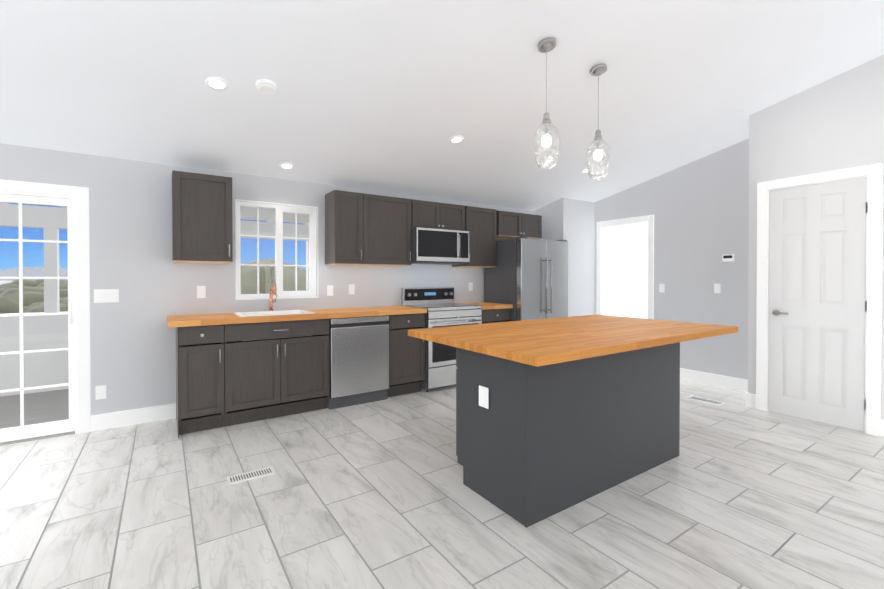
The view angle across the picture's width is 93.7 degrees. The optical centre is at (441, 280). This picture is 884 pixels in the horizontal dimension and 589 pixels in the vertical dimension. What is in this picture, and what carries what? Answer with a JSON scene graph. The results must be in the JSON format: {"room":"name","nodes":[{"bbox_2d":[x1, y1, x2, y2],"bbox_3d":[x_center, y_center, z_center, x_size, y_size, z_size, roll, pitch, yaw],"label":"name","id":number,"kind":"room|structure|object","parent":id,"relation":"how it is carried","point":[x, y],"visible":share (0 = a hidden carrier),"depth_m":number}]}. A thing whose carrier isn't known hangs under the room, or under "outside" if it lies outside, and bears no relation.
{"room":"kitchen","nodes":[
{"label":"kitchen","id":0,"kind":"room"},
{"bbox_2d":[0,143,621,414],"bbox_3d":[-0.728,-0.065,4.934,10.740,2.750,0.730,0,1,-34],"label":"wall","id":1,"kind":"structure","parent":0,"point":[133,348],"depth_m":3.92},
{"bbox_2d":[0,194,74,442],"bbox_3d":[-3.590,0.306,3.329,0.971,2.011,0.092,0,1,-34],"label":"door","id":2,"kind":"structure","parent":1,"relation":"in","point":[21,431],"depth_m":3.49},
{"bbox_2d":[0,179,90,433],"bbox_3d":[-3.602,0.258,3.346,1.185,2.130,0.160,0,1,-34],"label":"door frame","id":3,"kind":"structure","parent":1,"relation":"attached to","point":[79,196],"depth_m":3.58},
{"bbox_2d":[95,385,105,399],"bbox_3d":[-3.017,0.990,3.667,0.075,0.120,0.008,0,1,-34],"label":"electrical outlet","id":4,"kind":"object","parent":1,"relation":"attached to","point":[100,392],"visible":1,"depth_m":3.66},
{"bbox_2d":[94,289,118,302],"bbox_3d":[-2.980,0.137,3.685,0.175,0.120,0.009,0,1,-34],"label":"light switch","id":5,"kind":"object","parent":1,"relation":"attached to","point":[106,295],"visible":1,"depth_m":3.68},
{"bbox_2d":[91,403,175,431],"bbox_3d":[-2.812,1.250,3.803,0.628,0.140,0.016,0,1,-34],"label":"baseboard","id":6,"kind":"structure","parent":1,"relation":"attached to","point":[128,417],"depth_m":3.79},
{"bbox_2d":[0,202,308,445],"bbox_3d":[-3.870,0.012,4.714,11.000,2.800,2.407,0,1,-34],"label":"porch","id":7,"kind":"object","parent":1,"relation":"attached to","point":[51,301],"depth_m":4.97},
{"bbox_2d":[197,286,205,297],"bbox_3d":[-2.376,0.112,4.092,0.075,0.120,0.008,0,1,-34],"label":"outlet","id":8,"kind":"object","parent":1,"relation":"attached to","point":[201,291],"visible":1,"depth_m":4.09},
{"bbox_2d":[172,170,232,263],"bbox_3d":[-2.275,-0.576,3.937,0.480,0.811,0.366,0,1,-34],"label":"upper cabinet","id":9,"kind":"object","parent":1,"relation":"attached to","point":[202,226],"visible":1,"depth_m":3.81},
{"bbox_2d":[237,201,315,297],"bbox_3d":[-1.802,-0.321,4.549,0.830,1.010,0.055,0,1,-34],"label":"window","id":10,"kind":"structure","parent":1,"relation":"in","point":[279,237],"depth_m":4.54},
{"bbox_2d":[235,199,317,299],"bbox_3d":[-1.794,-0.321,4.538,0.854,1.036,0.112,0,1,-34],"label":"window frame","id":11,"kind":"structure","parent":1,"relation":"attached to","point":[236,200],"depth_m":4.46},
{"bbox_2d":[327,285,332,295],"bbox_3d":[-1.300,0.117,4.816,0.075,0.120,0.008,0,1,-34],"label":"outlet","id":12,"kind":"object","parent":1,"relation":"attached to","point":[329,290],"visible":1,"depth_m":4.81},
{"bbox_2d":[349,284,354,293],"bbox_3d":[-1.082,0.105,4.963,0.075,0.120,0.008,0,1,-34],"label":"outlet","id":13,"kind":"object","parent":1,"relation":"attached to","point":[351,288],"visible":1,"depth_m":4.96},
{"bbox_2d":[397,222,472,265],"bbox_3d":[-0.091,-0.463,5.369,0.799,0.489,0.431,0,1,-34],"label":"microwave","id":14,"kind":"object","parent":1,"relation":"attached to","point":[444,243],"depth_m":5.13},
{"bbox_2d":[469,282,472,290],"bbox_3d":[0.414,0.087,5.970,0.075,0.120,0.008,0,1,-34],"label":"outlet","id":15,"kind":"object","parent":1,"relation":"attached to","point":[470,286],"visible":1,"depth_m":5.97},
{"bbox_2d":[0,379,883,588],"bbox_3d":[1.168,1.363,2.129,10.740,0.060,7.240,0,1,-34],"label":"floor","id":16,"kind":"structure","parent":0,"point":[736,493],"depth_m":2.38},
{"bbox_2d":[227,466,275,484],"bbox_3d":[-1.294,1.324,2.822,0.290,0.006,0.120,0,1,-34],"label":"floor vent","id":17,"kind":"object","parent":16,"relation":"in","point":[246,476],"visible":1,"depth_m":2.81},
{"bbox_2d":[303,314,394,409],"bbox_3d":[-1.026,0.847,4.629,0.792,0.933,0.630,0,1,-34],"label":"dishwasher","id":18,"kind":"object","parent":16,"relation":"on","point":[348,361],"depth_m":4.30},
{"bbox_2d":[167,302,512,327],"bbox_3d":[-0.829,0.348,4.741,3.852,0.056,0.658,0,1,-34],"label":"countertop","id":19,"kind":"structure","parent":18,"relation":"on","point":[357,312],"depth_m":4.34},
{"bbox_2d":[231,310,314,341],"bbox_3d":[-1.691,0.439,4.175,0.682,0.235,0.452,0,1,-34],"label":"sink","id":20,"kind":"object","parent":19,"relation":"in","point":[261,326],"depth_m":3.92},
{"bbox_2d":[269,282,277,309],"bbox_3d":[-1.734,0.138,4.296,0.093,0.365,0.219,0,1,-34],"label":"faucet","id":21,"kind":"object","parent":19,"relation":"on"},
{"bbox_2d":[395,306,482,392],"bbox_3d":[-0.043,0.830,5.270,0.872,0.955,0.665,0,1,-34],"label":"oven","id":22,"kind":"object","parent":16,"relation":"on","point":[426,365],"depth_m":4.82},
{"bbox_2d":[484,237,567,320],"bbox_3d":[1.234,0.359,5.987,0.943,1.885,0.831,0,1,-34],"label":"refrigerator","id":23,"kind":"object","parent":16,"relation":"on","point":[526,277],"visible":0.52,"depth_m":5.66},
{"bbox_2d":[453,342,679,527],"bbox_3d":[0.938,0.880,2.950,1.628,0.893,0.655,0,1,-34],"label":"kitchen island","id":24,"kind":"object","parent":16,"relation":"on","point":[556,415],"depth_m":2.52},
{"bbox_2d":[408,314,737,365],"bbox_3d":[1.093,0.405,3.330,2.376,0.048,1.350,0,1,-34],"label":"island countertop","id":25,"kind":"structure","parent":24,"relation":"on","point":[549,341],"depth_m":2.91},
{"bbox_2d":[686,395,723,404],"bbox_3d":[2.878,1.310,4.540,0.150,0.006,0.330,0,1,-34],"label":"floor vent","id":26,"kind":"object","parent":16,"relation":"in","point":[705,400],"visible":1,"depth_m":4.52},
{"bbox_2d":[0,0,883,210],"bbox_3d":[0.441,-1.632,1.700,9.080,1.155,7.380,0,1,-34],"label":"ceiling","id":27,"kind":"structure","parent":0,"point":[392,96],"depth_m":3.18},
{"bbox_2d":[205,77,228,89],"bbox_3d":[-1.583,-1.385,2.917,0.146,0.034,0.143,0,1,-34],"label":"recessed light","id":28,"kind":"object","parent":27,"relation":"in","point":[216,83],"visible":1,"depth_m":2.91},
{"bbox_2d":[256,79,275,94],"bbox_3d":[-1.269,-1.395,2.995,0.136,0.061,0.139,0,1,-34],"label":"smoke detector","id":29,"kind":"object","parent":27,"relation":"attached to","point":[266,86],"visible":1,"depth_m":2.97},
{"bbox_2d":[279,162,293,168],"bbox_3d":[-1.581,-1.169,4.223,0.146,0.034,0.143,0,1,-34],"label":"recessed light","id":30,"kind":"object","parent":27,"relation":"in","point":[285,165],"visible":1,"depth_m":4.21},
{"bbox_2d":[449,136,463,142],"bbox_3d":[0.145,-1.393,4.093,0.146,0.034,0.143,0,1,-34],"label":"recessed light","id":31,"kind":"object","parent":27,"relation":"in","point":[456,139],"visible":1,"depth_m":4.08},
{"bbox_2d":[533,38,559,168],"bbox_3d":[0.735,-1.235,2.913,0.180,0.873,0.180,0,1,-34],"label":"pendant light","id":32,"kind":"object","parent":27,"relation":"hanging from","point":[546,45],"visible":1,"depth_m":2.89},
{"bbox_2d":[586,64,609,179],"bbox_3d":[1.227,-1.236,3.257,0.180,0.871,0.180,0,1,-34],"label":"pendant light","id":33,"kind":"object","parent":27,"relation":"hanging from","point":[598,70],"visible":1,"depth_m":3.24},
{"bbox_2d":[423,302,470,305],"bbox_3d":[-0.001,0.314,5.272,0.756,0.003,0.523,0,1,-34],"label":"cooktop","id":34,"kind":"object","parent":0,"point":[424,303],"depth_m":5.40},
{"bbox_2d":[622,224,647,318],"bbox_3d":[3.544,-0.079,6.719,1.660,2.750,2.540,0,1,-34],"label":"wall","id":35,"kind":"structure","parent":0,"point":[634,266],"depth_m":7.82},
{"bbox_2d":[594,55,883,431],"bbox_3d":[3.918,-0.632,3.964,0.790,3.900,7.240,0,1,-34],"label":"wall","id":36,"kind":"structure","parent":0,"point":[703,210],"depth_m":4.99},
{"bbox_2d":[596,215,653,318],"bbox_3d":[2.778,0.187,6.248,0.176,2.225,0.920,0,1,-34],"label":"door frame","id":37,"kind":"structure","parent":36,"relation":"attached to","point":[602,227],"depth_m":6.51},
{"bbox_2d":[659,284,664,292],"bbox_3d":[3.037,0.104,5.728,0.009,0.120,0.075,0,1,-34],"label":"light switch","id":38,"kind":"object","parent":36,"relation":"attached to","point":[661,287],"visible":1,"depth_m":5.72},
{"bbox_2d":[680,368,747,390],"bbox_3d":[3.352,1.238,5.262,0.016,0.140,1.360,0,1,-34],"label":"baseboard","id":39,"kind":"structure","parent":36,"relation":"attached to","point":[692,375],"depth_m":5.17},
{"bbox_2d":[714,284,720,292],"bbox_3d":[3.422,0.099,5.155,0.009,0.120,0.075,0,1,-34],"label":"light switch","id":40,"kind":"object","parent":36,"relation":"attached to","point":[717,288],"visible":1,"depth_m":5.15},
{"bbox_2d":[722,254,733,261],"bbox_3d":[3.483,-0.275,5.049,0.022,0.085,0.120,0,1,-34],"label":"thermostat","id":41,"kind":"object","parent":36,"relation":"attached to","point":[727,257],"visible":1,"depth_m":5.04},
{"bbox_2d":[745,390,755,406],"bbox_3d":[3.441,1.244,4.512,0.626,0.140,0.016,0,1,-34],"label":"baseboard","id":42,"kind":"structure","parent":36,"relation":"attached to","point":[750,399],"depth_m":4.31},
{"bbox_2d":[756,163,882,436],"bbox_3d":[3.458,0.163,3.866,0.089,2.312,0.884,0,1,-34],"label":"closet door","id":43,"kind":"structure","parent":36,"relation":"in","point":[819,300],"depth_m":3.82},
{"bbox_2d":[881,419,883,436],"bbox_3d":[4.621,1.262,2.213,0.016,0.140,3.185,0,1,-34],"label":"baseboard","id":44,"kind":"structure","parent":36,"relation":"attached to","point":[882,421],"depth_m":3.52},
{"label":"outside","id":45,"kind":"structure","parent":0,"visible":0},
{"bbox_3d":[-118.701,0.979,176.204,400.000,0.300,415.160,0,1,-34],"label":"ground","id":46,"kind":"structure","parent":45,"visible":0},
{"bbox_2d":[0,267,67,280],"bbox_3d":[-231.828,-6.239,344.201,520.000,12.025,30.000,0,1,-34],"label":"hills","id":47,"kind":"structure","parent":46,"relation":"on","point":[38,272],"depth_m":301.10},
{"bbox_2d":[0,258,305,313],"bbox_3d":[-35.574,-0.085,51.814,215.832,5.361,97.703,0,1,-34],"label":"bushes","id":48,"kind":"object","parent":46,"relation":"on","point":[289,285],"depth_m":18.54}
]}

